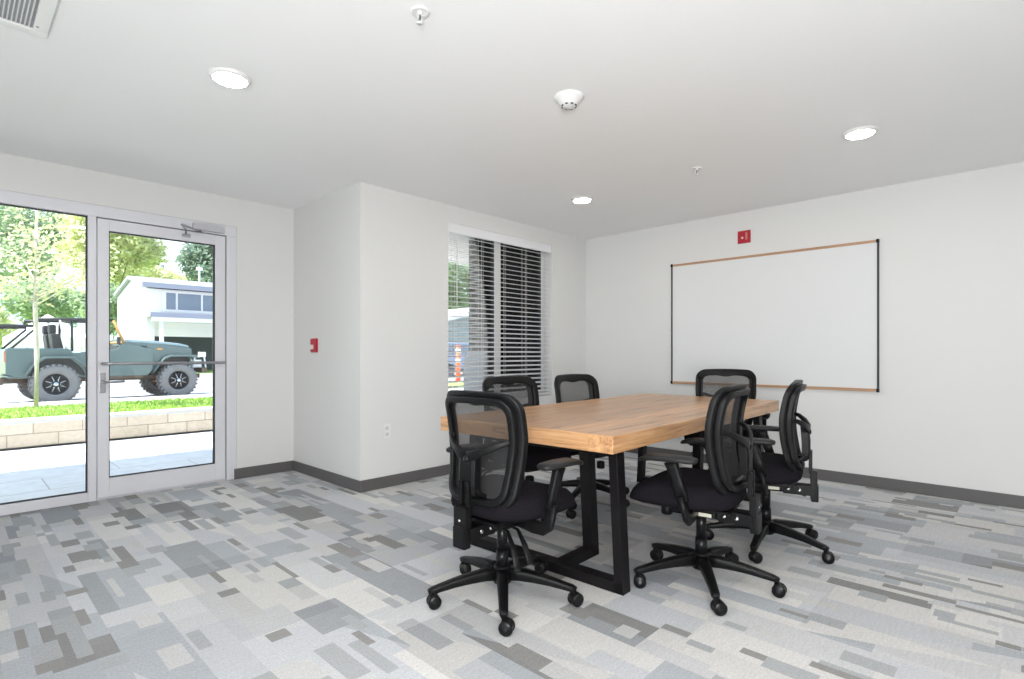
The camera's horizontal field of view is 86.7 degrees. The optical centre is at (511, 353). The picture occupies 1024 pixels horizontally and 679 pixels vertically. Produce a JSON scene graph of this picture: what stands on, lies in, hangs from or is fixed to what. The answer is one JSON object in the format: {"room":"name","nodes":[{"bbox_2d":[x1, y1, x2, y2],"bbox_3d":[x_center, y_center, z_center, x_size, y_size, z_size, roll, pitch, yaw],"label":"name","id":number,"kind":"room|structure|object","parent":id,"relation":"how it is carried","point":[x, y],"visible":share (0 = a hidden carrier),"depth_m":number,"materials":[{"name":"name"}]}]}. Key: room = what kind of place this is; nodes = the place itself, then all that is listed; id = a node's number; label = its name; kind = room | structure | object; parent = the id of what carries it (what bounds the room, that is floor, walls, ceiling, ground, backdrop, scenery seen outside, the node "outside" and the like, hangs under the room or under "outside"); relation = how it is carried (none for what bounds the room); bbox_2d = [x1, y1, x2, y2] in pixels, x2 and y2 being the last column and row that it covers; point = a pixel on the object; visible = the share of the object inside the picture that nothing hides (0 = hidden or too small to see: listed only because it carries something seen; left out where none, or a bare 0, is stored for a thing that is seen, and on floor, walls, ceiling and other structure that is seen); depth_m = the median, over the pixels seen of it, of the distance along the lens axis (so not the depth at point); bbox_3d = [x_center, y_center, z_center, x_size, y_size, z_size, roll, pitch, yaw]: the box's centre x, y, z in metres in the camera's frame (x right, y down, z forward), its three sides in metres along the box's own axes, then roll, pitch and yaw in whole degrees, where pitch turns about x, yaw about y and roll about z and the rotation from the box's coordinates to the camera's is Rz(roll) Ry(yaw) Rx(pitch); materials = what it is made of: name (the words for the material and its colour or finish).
{"room":"conference room","nodes":[
{"label":"conference room","id":0,"kind":"room"},
{"bbox_2d":[0,153,293,468],"bbox_3d":[-3.795,-0.130,3.402,0.180,2.443,5.210,0,0,44],"label":"wall","id":1,"kind":"structure","parent":0,"point":[264,233],"depth_m":4.80,"materials":[{"name":"paint"}]},
{"bbox_2d":[0,190,235,515],"bbox_3d":[-3.287,-0.006,3.846,0.138,2.196,2.494,0,0,44],"label":"door frame","id":2,"kind":"structure","parent":1,"relation":"in","point":[91,212],"depth_m":4.01,"materials":[{"name":"metal"}]},
{"bbox_2d":[96,218,225,498],"bbox_3d":[-2.756,0.017,4.332,0.141,2.126,0.886,0,0,44],"label":"door","id":3,"kind":"structure","parent":2,"relation":"attached to","point":[107,485],"depth_m":4.27,"materials":[{"name":"metal"}]},
{"bbox_2d":[234,460,293,478],"bbox_3d":[-2.228,1.046,4.895,0.012,0.092,0.526,0,0,44],"label":"baseboard","id":4,"kind":"structure","parent":1,"relation":"attached to","point":[265,469],"depth_m":4.88,"materials":[{"name":"rubber"}]},
{"bbox_2d":[294,187,348,476],"bbox_3d":[-1.625,-0.130,4.805,1.007,2.443,0.180,0,0,44],"label":"wall","id":5,"kind":"structure","parent":0,"point":[321,226],"depth_m":4.70,"materials":[{"name":"paint"}]},
{"bbox_2d":[310,338,317,351],"bbox_3d":[-1.752,-0.073,4.787,0.120,0.124,0.022,0,0,44],"label":"alarm pull station","id":6,"kind":"object","parent":5,"relation":"attached to","point":[313,342],"visible":1,"depth_m":4.77,"materials":[{"name":"red plastic"}]},
{"bbox_2d":[293,461,360,492],"bbox_3d":[-1.618,1.046,4.665,1.187,0.092,0.012,0,0,44],"label":"baseboard","id":7,"kind":"structure","parent":5,"relation":"attached to","point":[340,480],"depth_m":4.60,"materials":[{"name":"rubber"}]},
{"bbox_2d":[349,182,585,480],"bbox_3d":[-0.161,-0.130,5.472,0.180,2.443,3.170,0,0,44],"label":"wall","id":8,"kind":"structure","parent":0,"point":[398,241],"depth_m":4.60,"materials":[{"name":"paint"}]},
{"bbox_2d":[383,423,390,438],"bbox_3d":[-1.023,0.634,4.438,0.010,0.120,0.072,0,0,44],"label":"wall outlet","id":9,"kind":"object","parent":8,"relation":"attached to","point":[386,427],"visible":1,"depth_m":4.43,"materials":[{"name":"white plastic"}]},
{"bbox_2d":[385,426,388,435],"bbox_3d":[-1.022,0.634,4.436,0.004,0.078,0.032,0,0,44],"label":"receptacle","id":10,"kind":"object","parent":9,"relation":"attached to","point":[386,427],"depth_m":4.43,"materials":[{"name":"white plastic"}]},
{"bbox_2d":[361,461,489,492],"bbox_3d":[-0.154,1.046,5.341,0.012,0.092,2.990,0,0,44],"label":"baseboard","id":11,"kind":"structure","parent":8,"relation":"attached to","point":[417,475],"depth_m":4.54,"materials":[{"name":"rubber"}]},
{"bbox_2d":[448,232,551,403],"bbox_3d":[-0.131,-0.360,5.500,0.174,1.669,1.468,0,0,44],"label":"window","id":12,"kind":"structure","parent":8,"relation":"in","point":[539,277],"depth_m":5.73,"materials":[{"name":"white plastic"}]},
{"bbox_2d":[448,222,550,396],"bbox_3d":[-0.090,-0.375,5.461,0.078,1.638,1.460,0,0,44],"label":"window blind","id":13,"kind":"object","parent":12,"relation":"attached to","point":[454,228],"visible":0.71,"depth_m":5.42,"materials":[{"name":"white plastic"}]},
{"bbox_2d":[0,0,1023,239],"bbox_3d":[0.264,-1.426,1.577,8.564,0.150,8.200,0,0,44],"label":"ceiling","id":14,"kind":"structure","parent":0,"point":[458,108],"depth_m":2.85,"materials":[{"name":"paint"}]},
{"bbox_2d":[0,0,58,38],"bbox_3d":[-1.974,-1.343,1.887,0.600,0.016,0.600,0,0,44],"label":"ceiling vent","id":15,"kind":"object","parent":14,"relation":"in","point":[27,16],"visible":1,"depth_m":2.15,"materials":[{"name":"white plastic"}]},
{"bbox_2d":[207,67,251,88],"bbox_3d":[-1.377,-1.339,2.646,0.192,0.022,0.192,0,0,44],"label":"recessed light","id":16,"kind":"object","parent":14,"relation":"in","point":[224,76],"visible":1,"depth_m":2.62,"materials":[{"name":"white plastic"}]},
{"bbox_2d":[410,6,429,24],"bbox_3d":[-0.363,-1.327,2.140,0.076,0.048,0.076,0,0,44],"label":"sprinkler","id":17,"kind":"object","parent":14,"relation":"attached to","point":[421,12],"visible":1,"depth_m":2.13,"materials":[{"name":"white plastic"}]},
{"bbox_2d":[554,90,583,109],"bbox_3d":[0.300,-1.323,2.849,0.156,0.055,0.156,0,0,44],"label":"smoke detector","id":18,"kind":"object","parent":14,"relation":"attached to","point":[567,99],"visible":1,"depth_m":2.81,"materials":[{"name":"white plastic"}]},
{"bbox_2d":[571,196,592,202],"bbox_3d":[0.611,-1.339,4.733,0.192,0.022,0.192,0,0,44],"label":"recessed light","id":19,"kind":"object","parent":14,"relation":"in","point":[579,199],"visible":1,"depth_m":4.69,"materials":[{"name":"white plastic"}]},
{"bbox_2d":[691,167,701,174],"bbox_3d":[1.345,-1.327,3.949,0.076,0.048,0.076,0,0,44],"label":"sprinkler","id":20,"kind":"object","parent":14,"relation":"attached to","point":[694,169],"visible":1,"depth_m":3.94,"materials":[{"name":"white plastic"}]},
{"bbox_2d":[842,126,878,139],"bbox_3d":[2.120,-1.339,3.303,0.192,0.022,0.192,0,0,44],"label":"recessed light","id":21,"kind":"object","parent":14,"relation":"in","point":[861,132],"visible":1,"depth_m":3.27,"materials":[{"name":"white plastic"}]},
{"bbox_2d":[0,452,1023,678],"bbox_3d":[0.264,1.152,1.577,8.564,0.120,8.200,0,0,44],"label":"floor","id":22,"kind":"structure","parent":0,"point":[292,574],"depth_m":2.48,"materials":[{"name":"carpet"}]},
{"bbox_2d":[426,390,583,636],"bbox_3d":[-0.036,0.625,2.455,0.672,0.932,0.659,0,0,43],"label":"chair","id":23,"kind":"object","parent":22,"relation":"on","point":[488,504],"visible":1,"depth_m":2.27,"materials":[{"name":"black fabric"}]},
{"bbox_2d":[451,474,574,521],"bbox_3d":[-0.002,0.647,2.480,0.504,0.109,0.496,0,0,43],"label":"seat cushion","id":24,"kind":"object","parent":23,"relation":"on","point":[487,505],"depth_m":2.26,"materials":[{"name":"black fabric"}]},
{"bbox_2d":[482,376,575,518],"bbox_3d":[0.055,0.623,3.622,0.665,0.936,0.679,0,0,-37],"label":"chair","id":25,"kind":"object","parent":22,"relation":"on","point":[536,455],"visible":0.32,"depth_m":3.59,"materials":[{"name":"black fabric"}]},
{"bbox_2d":[490,442,570,467],"bbox_3d":[0.099,0.647,3.573,0.504,0.109,0.496,0,0,-37],"label":"seat cushion","id":26,"kind":"object","parent":25,"relation":"on","point":[536,455],"depth_m":3.41,"materials":[{"name":"black fabric"}]},
{"bbox_2d":[549,374,629,509],"bbox_3d":[0.612,0.625,4.068,0.693,0.934,0.659,0,0,-40],"label":"chair","id":27,"kind":"object","parent":22,"relation":"on","point":[592,384],"visible":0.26,"depth_m":4.13,"materials":[{"name":"black fabric"}]},
{"bbox_2d":[441,393,778,595],"bbox_3d":[0.803,0.722,3.555,1.110,0.741,2.374,0,0,42],"label":"conference table","id":28,"kind":"object","parent":22,"relation":"on","point":[609,427],"visible":0.66,"depth_m":2.85,"materials":[{"name":"brown wood"}]},
{"bbox_2d":[630,383,786,615],"bbox_3d":[0.934,0.615,2.590,0.668,0.952,0.688,0,0,36],"label":"chair","id":29,"kind":"object","parent":22,"relation":"on","point":[699,495],"visible":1,"depth_m":2.44,"materials":[{"name":"black fabric"}]},
{"bbox_2d":[630,467,746,511],"bbox_3d":[0.854,0.647,2.627,0.496,0.109,0.504,0,0,36],"label":"seat cushion","id":30,"kind":"object","parent":29,"relation":"on","point":[703,496],"depth_m":2.45,"materials":[{"name":"black fabric"}]},
{"bbox_2d":[684,369,769,492],"bbox_3d":[1.688,0.608,4.321,0.680,0.968,0.671,0,0,25],"label":"chair","id":31,"kind":"object","parent":22,"relation":"on","point":[699,390],"visible":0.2,"depth_m":4.43,"materials":[{"name":"black fabric"}]},
{"bbox_2d":[689,427,753,448],"bbox_3d":[1.662,0.647,4.250,0.504,0.109,0.496,0,0,25],"label":"seat cushion","id":32,"kind":"object","parent":31,"relation":"on","point":[745,434],"depth_m":4.11,"materials":[{"name":"black fabric"}]},
{"bbox_2d":[707,380,834,563],"bbox_3d":[1.444,0.619,3.086,0.671,0.944,0.674,0,0,30],"label":"chair","id":33,"kind":"object","parent":22,"relation":"on","point":[773,471],"visible":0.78,"depth_m":2.92,"materials":[{"name":"black fabric"}]},
{"bbox_2d":[708,451,802,483],"bbox_3d":[1.396,0.647,3.125,0.496,0.109,0.504,0,0,30],"label":"seat cushion","id":34,"kind":"object","parent":33,"relation":"on","point":[779,471],"depth_m":2.88,"materials":[{"name":"black fabric"}]},
{"bbox_2d":[586,162,1023,495],"bbox_3d":[3.535,-0.130,3.995,7.197,2.443,0.180,0,0,44],"label":"wall","id":35,"kind":"structure","parent":0,"point":[948,408],"depth_m":4.30,"materials":[{"name":"paint"}]},
{"bbox_2d":[738,230,750,243],"bbox_3d":[2.195,-1.108,5.136,0.120,0.120,0.031,0,0,44],"label":"fire alarm strobe","id":36,"kind":"object","parent":35,"relation":"attached to","point":[743,236],"visible":1,"depth_m":5.12,"materials":[{"name":"red plastic"}]},
{"bbox_2d":[670,239,879,391],"bbox_3d":[2.316,-0.308,5.020,1.824,1.243,0.029,0,0,44],"label":"whiteboard","id":37,"kind":"object","parent":35,"relation":"attached to","point":[809,315],"visible":1,"depth_m":4.89,"materials":[{"name":"ceramic"}]},
{"bbox_2d":[626,446,1023,508],"bbox_3d":[3.408,1.046,3.984,7.005,0.092,0.012,0,0,44],"label":"baseboard","id":38,"kind":"structure","parent":35,"relation":"attached to","point":[979,496],"depth_m":4.25,"materials":[{"name":"rubber"}]},
{"label":"outside","id":39,"kind":"structure","parent":0,"visible":0},
{"bbox_2d":[8,394,200,403],"bbox_3d":[23.352,1.217,47.591,0.150,0.250,119.000,0,0,44],"label":"curb","id":40,"kind":"object","parent":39,"point":[193,394],"depth_m":13.21,"materials":[{"name":"concrete"}]},
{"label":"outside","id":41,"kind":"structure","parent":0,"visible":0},
{"bbox_2d":[0,293,116,352],"bbox_3d":[-102.966,-10.469,195.954,120.000,25.122,260.000,0,0,44],"label":"hillside","id":42,"kind":"structure","parent":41,"point":[81,326],"depth_m":145.96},
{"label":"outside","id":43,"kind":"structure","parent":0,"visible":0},
{"bbox_2d":[0,431,211,502],"bbox_3d":[2.880,1.187,6.247,12.500,0.150,31.000,0,0,44],"label":"sidewalk","id":44,"kind":"structure","parent":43,"point":[29,473],"depth_m":5.59,"materials":[{"name":"concrete"}]},
{"bbox_2d":[464,352,483,389],"bbox_3d":[-0.332,0.547,6.683,0.382,1.130,0.380,0,0,44],"label":"utility box","id":45,"kind":"object","parent":44,"relation":"on","point":[468,353],"visible":0.08,"depth_m":6.57,"materials":[{"name":"grey metal"}]},
{"bbox_2d":[469,238,483,350],"bbox_3d":[0.224,-0.258,8.035,0.670,2.740,1.700,0,0,44],"label":"brick pier","id":46,"kind":"structure","parent":44,"relation":"on","point":[472,262],"depth_m":7.58,"materials":[{"name":"brick"}]},
{"bbox_2d":[448,233,470,263],"bbox_3d":[-2.396,-1.743,5.768,3.453,0.230,23.000,0,0,44],"label":"soffit","id":47,"kind":"structure","parent":46,"relation":"on","point":[463,241],"depth_m":8.39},
{"bbox_2d":[448,234,469,265],"bbox_3d":[1.513,-1.624,9.937,3.490,0.008,11.570,0,0,44],"label":"batten","id":48,"kind":"object","parent":47,"relation":"attached to","point":[448,234],"depth_m":8.51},
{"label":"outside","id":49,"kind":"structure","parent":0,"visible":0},
{"bbox_2d":[0,388,463,450],"bbox_3d":[26.129,1.177,44.924,7.550,0.170,119.000,0,0,44],"label":"sidewalk","id":50,"kind":"structure","parent":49,"point":[449,389],"depth_m":11.89,"materials":[{"name":"concrete"}]},
{"bbox_2d":[0,406,211,449],"bbox_3d":[-6.956,0.945,5.225,0.297,0.335,15.900,0,0,44],"label":"wall","id":51,"kind":"structure","parent":50,"relation":"on","point":[35,431],"depth_m":6.93,"materials":[{"name":"stone"}]},
{"bbox_2d":[0,397,211,418],"bbox_3d":[-7.936,0.958,6.166,2.410,0.267,15.900,0,0,44],"label":"lawn","id":52,"kind":"structure","parent":50,"relation":"on","point":[69,411],"depth_m":8.15,"materials":[{"name":"green plant"}]},
{"bbox_2d":[0,207,124,407],"bbox_3d":[-7.009,-0.969,8.031,2.424,3.687,2.125,0,0,44],"label":"young tree","id":53,"kind":"object","parent":52,"relation":"on","point":[59,285],"visible":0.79,"depth_m":8.20,"materials":[{"name":"green plant"}]},
{"bbox_2d":[0,396,211,419],"bbox_3d":[-5.515,0.800,8.694,2.392,0.053,6.125,0,0,44],"label":"grass blades","id":54,"kind":"object","parent":52,"relation":"on","point":[22,412],"visible":0.38,"depth_m":8.16,"materials":[{"name":"green plant"}]},
{"bbox_2d":[448,382,463,388],"bbox_3d":[-0.890,1.067,19.573,2.000,0.050,9.000,0,0,44],"label":"verge","id":55,"kind":"structure","parent":50,"relation":"on","point":[459,383],"depth_m":18.34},
{"bbox_2d":[456,345,460,380],"bbox_3d":[-2.041,0.382,20.540,0.440,1.420,0.440,0,0,44],"label":"marker post","id":56,"kind":"object","parent":50,"relation":"on","point":[457,348],"visible":0.59,"depth_m":20.47,"materials":[{"name":"orange plastic"}]},
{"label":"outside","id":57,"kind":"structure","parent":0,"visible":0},
{"bbox_2d":[0,372,463,403],"bbox_3d":[-1.506,1.292,36.110,19.800,0.200,170.000,0,0,44],"label":"street","id":58,"kind":"structure","parent":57,"point":[9,393],"depth_m":17.56,"materials":[{"name":"grey asphalt"}]},
{"bbox_2d":[0,318,206,401],"bbox_3d":[-10.794,0.152,14.107,1.790,2.090,4.895,0,0,40],"label":"vehicle","id":59,"kind":"object","parent":58,"relation":"on","point":[61,370],"visible":0.88,"depth_m":13.41,"materials":[{"name":"green paint"}]},
{"bbox_2d":[0,343,152,378],"bbox_3d":[-11.055,0.147,13.800,1.550,0.850,2.890,0,0,40],"label":"tub","id":60,"kind":"object","parent":59,"relation":"in","point":[14,362],"depth_m":13.15,"materials":[{"name":"green paint"}]},
{"bbox_2d":[110,339,188,349],"bbox_3d":[-9.971,-0.201,15.002,1.396,0.374,1.672,0,0,44],"label":"hood","id":61,"kind":"object","parent":59,"relation":"attached to","point":[139,344],"depth_m":14.53,"materials":[{"name":"green paint"}]},
{"bbox_2d":[448,308,468,370],"bbox_3d":[-3.619,-1.118,40.912,7.900,4.620,10.000,0,0,44],"label":"house","id":62,"kind":"structure","parent":58,"relation":"on","point":[462,309],"depth_m":36.06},
{"bbox_2d":[448,342,468,375],"bbox_3d":[-2.979,0.290,30.246,1.820,1.795,4.300,0,0,44],"label":"van","id":63,"kind":"object","parent":58,"relation":"on","point":[449,343],"visible":0.14,"depth_m":28.90,"materials":[{"name":"blue paint"}]},
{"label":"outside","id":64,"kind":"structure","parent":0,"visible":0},
{"bbox_2d":[0,369,211,377],"bbox_3d":[-38.937,1.277,72.062,84.000,0.230,170.000,0,0,44],"label":"yard","id":65,"kind":"structure","parent":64,"point":[208,370],"depth_m":33.50,"materials":[{"name":"green plant"}]},
{"bbox_2d":[0,205,9,289],"bbox_3d":[-59.814,-9.152,57.056,11.876,20.698,10.651,0,0,44],"label":"broad tree","id":66,"kind":"object","parent":65,"relation":"on","point":[2,211],"visible":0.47,"depth_m":59.42,"materials":[{"name":"green plant"}]},
{"bbox_2d":[0,307,17,347],"bbox_3d":[-35.853,-1.796,35.050,5.748,6.010,5.815,0,0,-26],"label":"bushy tree","id":67,"kind":"object","parent":65,"relation":"on","point":[3,317],"visible":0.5,"depth_m":36.88,"materials":[{"name":"green plant"}]},
{"bbox_2d":[0,205,81,347],"bbox_3d":[-61.120,-10.245,68.972,13.887,22.882,12.357,0,0,44],"label":"broad tree","id":68,"kind":"object","parent":65,"relation":"on","point":[4,224],"visible":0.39,"depth_m":66.84,"materials":[{"name":"green plant"}]},
{"bbox_2d":[0,275,81,327],"bbox_3d":[-42.041,-3.026,48.222,7.516,8.461,7.011,0,0,44],"label":"bushy tree","id":69,"kind":"object","parent":65,"relation":"on","point":[62,307],"visible":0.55,"depth_m":47.18,"materials":[{"name":"green plant"}]},
{"bbox_2d":[2,314,84,351],"bbox_3d":[-29.407,-0.658,34.345,4.000,3.700,4.000,0,0,44],"label":"canopy tent","id":70,"kind":"object","parent":65,"relation":"on","point":[78,336],"visible":0.3,"depth_m":33.32,"materials":[{"name":"white fabric"}]},
{"bbox_2d":[67,282,118,335],"bbox_3d":[-33.969,-2.604,45.404,4.451,7.617,5.673,0,0,13],"label":"bushy tree","id":71,"kind":"object","parent":65,"relation":"on","point":[79,305],"visible":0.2,"depth_m":44.35,"materials":[{"name":"green plant"}]},
{"bbox_2d":[51,213,169,338],"bbox_3d":[-42.393,-8.894,57.639,9.070,20.183,10.154,0,0,44],"label":"broad tree","id":72,"kind":"object","parent":65,"relation":"on","point":[137,252],"visible":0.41,"depth_m":56.18,"materials":[{"name":"green plant"}]},
{"bbox_2d":[126,265,196,281],"bbox_3d":[-46.614,-5.646,72.994,9.714,13.690,10.330,0,0,44],"label":"broad tree","id":73,"kind":"object","parent":65,"relation":"on","point":[157,273],"visible":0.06,"depth_m":71.24,"materials":[{"name":"green plant"}]},
{"bbox_2d":[158,255,166,271],"bbox_3d":[-61.504,-8.808,94.430,0.776,20.000,2.600,0,0,44],"label":"utility pole","id":74,"kind":"object","parent":65,"relation":"on","point":[161,265],"visible":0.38,"depth_m":94.61,"materials":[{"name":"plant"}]},
{"bbox_2d":[114,267,211,368],"bbox_3d":[-18.602,-2.368,40.398,9.400,7.120,16.700,0,0,44],"label":"house","id":75,"kind":"structure","parent":65,"relation":"on","point":[151,309],"depth_m":33.92,"materials":[{"name":"white paint"}]},
{"bbox_2d":[174,243,211,282],"bbox_3d":[-33.667,-7.111,62.547,9.156,16.617,7.904,0,0,44],"label":"broad tree","id":76,"kind":"object","parent":65,"relation":"on","point":[197,255],"visible":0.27,"depth_m":60.99,"materials":[{"name":"green plant"}]},
{"bbox_2d":[448,262,468,309],"bbox_3d":[-8.152,-5.612,65.125,10.178,13.621,12.802,0,0,44],"label":"broad tree","id":77,"kind":"object","parent":65,"relation":"on","point":[451,283],"visible":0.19,"depth_m":63.47,"materials":[{"name":"green plant"}]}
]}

